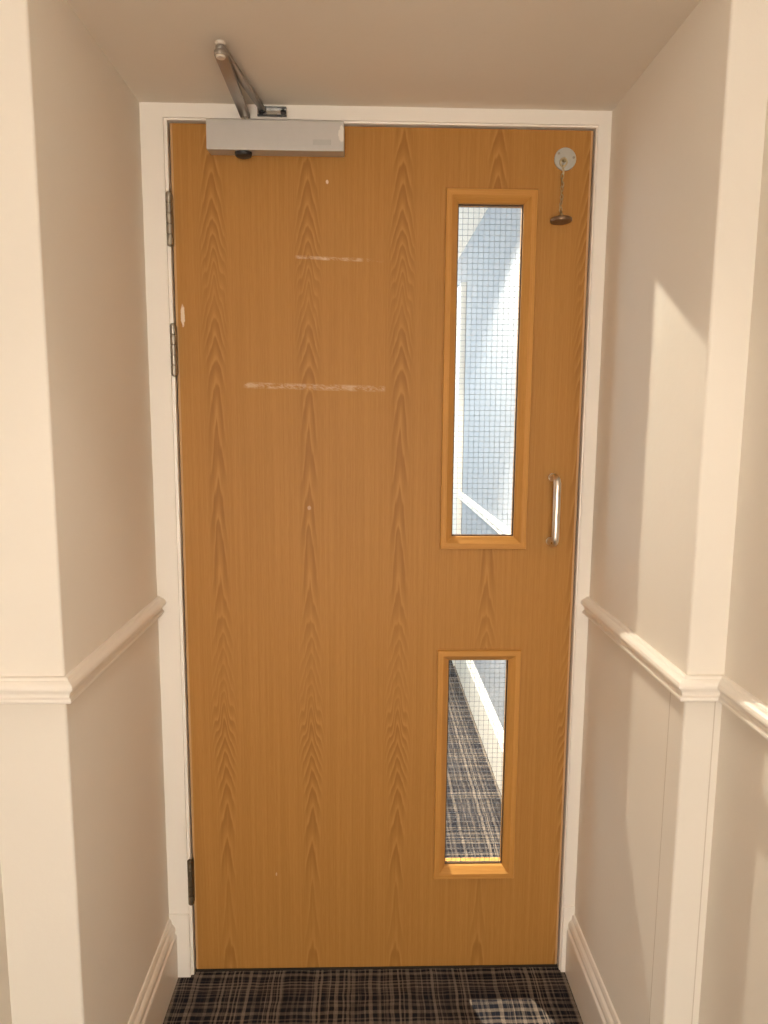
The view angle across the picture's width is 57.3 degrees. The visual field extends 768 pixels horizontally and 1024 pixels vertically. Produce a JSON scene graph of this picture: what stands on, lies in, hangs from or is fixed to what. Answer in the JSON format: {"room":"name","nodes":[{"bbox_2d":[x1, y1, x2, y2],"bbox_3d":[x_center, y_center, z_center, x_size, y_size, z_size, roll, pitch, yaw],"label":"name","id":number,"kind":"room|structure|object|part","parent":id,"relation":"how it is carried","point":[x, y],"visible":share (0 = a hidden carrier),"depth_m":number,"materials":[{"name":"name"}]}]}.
{"room":"hallway","nodes":[
{"label":"hallway","id":0,"kind":"room"},
{"bbox_2d":[0,860,11,1023],"bbox_3d":[-0.717,0.276,-0.699,0.240,2.460,3.689,0,8,-2],"label":"wall","id":1,"kind":"structure","parent":0,"point":[5,1003],"depth_m":1.20,"materials":[{"name":"beige paint"}]},
{"bbox_2d":[0,0,168,1023],"bbox_3d":[-0.709,0.176,1.453,0.361,2.084,0.641,0,8,-2],"label":"wall","id":2,"kind":"structure","parent":0,"point":[83,847],"depth_m":1.20,"materials":[{"name":"beige paint"}]},
{"bbox_2d":[0,596,165,703],"bbox_3d":[-0.533,0.499,-0.413,0.144,0.042,4.185,0,8,-2],"label":"rail","id":3,"kind":"object","parent":2,"relation":"attached to","point":[65,689],"visible":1,"depth_m":1.17,"materials":[{"name":"white paint"}]},
{"bbox_2d":[128,919,177,1023],"bbox_3d":[-0.540,1.382,-0.296,0.142,0.164,4.181,0,8,-2],"label":"baseboard","id":4,"kind":"structure","parent":2,"relation":"attached to","point":[152,1003],"depth_m":1.64,"materials":[{"name":"white paint"}]},
{"bbox_2d":[169,914,190,976],"bbox_3d":[-0.516,1.097,1.778,0.050,0.176,0.004,0,8,-2],"label":"plinth block","id":5,"kind":"object","parent":2,"relation":"attached to","point":[180,922],"visible":0.76,"depth_m":1.77,"materials":[{"name":"white paint"}]},
{"bbox_2d":[139,102,611,974],"bbox_3d":[-0.022,0.144,1.727,1.026,2.084,0.125,0,8,-2],"label":"door frame","id":6,"kind":"structure","parent":2,"relation":"attached to","point":[156,118],"depth_m":1.61,"materials":[{"name":"white paint"}]},
{"bbox_2d":[165,123,593,968],"bbox_3d":[-0.014,0.165,1.681,0.943,2.040,0.107,0,8,-2],"label":"door","id":7,"kind":"structure","parent":6,"relation":"in","point":[331,593],"depth_m":1.67,"materials":[{"name":"brown wood"}]},
{"bbox_2d":[206,39,344,158],"bbox_3d":[-0.229,-0.803,1.396,0.292,0.106,0.298,0,8,-2],"label":"door closer","id":8,"kind":"object","parent":7,"relation":"attached to","point":[245,137],"depth_m":1.50,"materials":[{"name":"silver metal"}]},
{"bbox_3d":[-0.294,-0.834,1.383,0.024,0.007,0.283,0,8,-1],"label":"arm","id":9,"kind":"part","parent":8,"relation":"part of","materials":[{"name":"grey metal"}]},
{"bbox_3d":[0.229,0.629,1.773,0.204,0.600,0.061,0,8,-2],"label":"bead rail","id":10,"kind":"part","parent":7,"relation":"part of","materials":[{"name":"brown wood"}]},
{"bbox_3d":[0.238,-0.319,1.645,0.206,0.814,0.061,0,8,-2],"label":"bead rail","id":11,"kind":"part","parent":7,"relation":"part of","materials":[{"name":"brown wood"}]},
{"bbox_3d":[0.397,-0.003,1.643,0.017,0.169,0.054,0,8,-2],"label":"pull handle","id":12,"kind":"part","parent":7,"relation":"part of","materials":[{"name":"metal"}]},
{"bbox_2d":[550,148,575,224],"bbox_3d":[0.398,-0.723,1.548,0.059,0.166,0.050,0,8,-2],"label":"chain keeper","id":13,"kind":"object","parent":7,"relation":"attached to","point":[565,158],"visible":1,"depth_m":1.56,"materials":[{"name":"silver metal"}]},
{"bbox_3d":[0.396,-0.719,1.565,0.009,0.102,0.007,0,8,-2],"label":"chain","id":14,"kind":"part","parent":13,"relation":"part of","materials":[{"name":"gold metal"}]},
{"bbox_2d":[163,660,582,1023],"bbox_3d":[-0.068,1.079,2.814,1.920,0.060,10.600,0,8,-2],"label":"floor","id":15,"kind":"structure","parent":0,"point":[508,995],"depth_m":1.75,"materials":[{"name":"carpet"}]},
{"bbox_2d":[195,964,557,971],"bbox_3d":[-0.017,1.178,1.842,0.939,0.004,0.044,0,8,-2],"label":"threshold","id":16,"kind":"object","parent":15,"relation":"on","point":[533,965],"visible":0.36,"depth_m":1.82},
{"bbox_2d":[66,0,700,110],"bbox_3d":[-0.007,-1.119,1.296,2.226,0.536,0.641,0,8,-2],"label":"ceiling","id":17,"kind":"structure","parent":0,"point":[586,55],"depth_m":1.28,"materials":[{"name":"paint"}]},
{"bbox_2d":[458,207,487,258],"bbox_3d":[-0.097,-1.694,4.614,1.837,0.285,6.090,0,8,-2],"label":"ceiling","id":18,"kind":"structure","parent":0,"point":[478,213],"depth_m":3.34,"materials":[{"name":"white paint"}]},
{"bbox_2d":[457,0,767,1023],"bbox_3d":[0.627,-0.350,4.490,0.414,2.335,6.731,0,8,-2],"label":"wall","id":19,"kind":"structure","parent":0,"point":[687,147],"depth_m":1.28,"materials":[{"name":"beige paint"}]},
{"bbox_2d":[452,306,458,533],"bbox_3d":[0.415,-0.196,4.415,0.012,2.045,0.840,0,8,-2],"label":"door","id":20,"kind":"structure","parent":19,"relation":"in","point":[457,326],"depth_m":4.12,"materials":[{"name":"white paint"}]},
{"bbox_2d":[452,282,466,665],"bbox_3d":[0.408,-0.240,4.409,0.028,2.135,1.020,0,8,-2],"label":"trim","id":21,"kind":"structure","parent":19,"relation":"attached to","point":[461,296],"depth_m":3.87,"materials":[{"name":"white paint"}]},
{"bbox_2d":[455,660,503,794],"bbox_3d":[0.446,0.919,2.989,0.018,0.218,2.105,0,8,-2],"label":"baseboard","id":22,"kind":"structure","parent":19,"relation":"attached to","point":[466,672],"depth_m":3.07,"materials":[{"name":"white paint"}]},
{"bbox_2d":[458,492,510,533],"bbox_3d":[0.451,0.050,2.872,0.021,0.042,2.105,0,8,-2],"label":"rail","id":23,"kind":"object","parent":19,"relation":"attached to","point":[498,526],"visible":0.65,"depth_m":3.07,"materials":[{"name":"white paint"}]},
{"bbox_2d":[561,907,574,971],"bbox_3d":[0.471,1.096,1.804,0.029,0.184,0.004,0,8,-2],"label":"plinth block","id":24,"kind":"object","parent":19,"relation":"attached to","point":[568,912],"visible":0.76,"depth_m":1.80,"materials":[{"name":"white paint"}]},
{"bbox_2d":[565,914,620,1023],"bbox_3d":[0.561,1.386,-0.268,0.082,0.164,4.181,0,8,-2],"label":"baseboard","id":25,"kind":"structure","parent":19,"relation":"attached to","point":[592,999],"depth_m":1.66,"materials":[{"name":"white paint"}]},
{"bbox_2d":[649,692,670,1023],"bbox_3d":[0.501,0.697,1.286,0.001,0.793,0.003,0,8,-2],"label":"joint","id":26,"kind":"object","parent":19,"relation":"attached to","point":[670,692],"visible":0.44,"depth_m":1.28,"materials":[{"name":"white paint"}]},
{"bbox_2d":[691,702,715,1023],"bbox_3d":[0.554,0.705,1.234,0.003,0.793,0.001,0,8,-2],"label":"joint","id":27,"kind":"object","parent":19,"relation":"attached to","point":[715,702],"visible":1,"depth_m":1.22,"materials":[{"name":"white paint"}]},
{"bbox_2d":[698,96,767,1023],"bbox_3d":[0.792,0.282,-0.659,0.350,2.460,3.689,0,8,-2],"label":"wall","id":28,"kind":"structure","parent":0,"point":[734,982],"depth_m":1.10,"materials":[{"name":"beige paint"}]},
{"bbox_2d":[581,597,767,740],"bbox_3d":[0.567,0.503,-0.385,0.084,0.042,4.185,0,8,-2],"label":"rail","id":29,"kind":"object","parent":28,"relation":"attached to","point":[686,688],"visible":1,"depth_m":1.17,"materials":[{"name":"white paint"}]}
]}

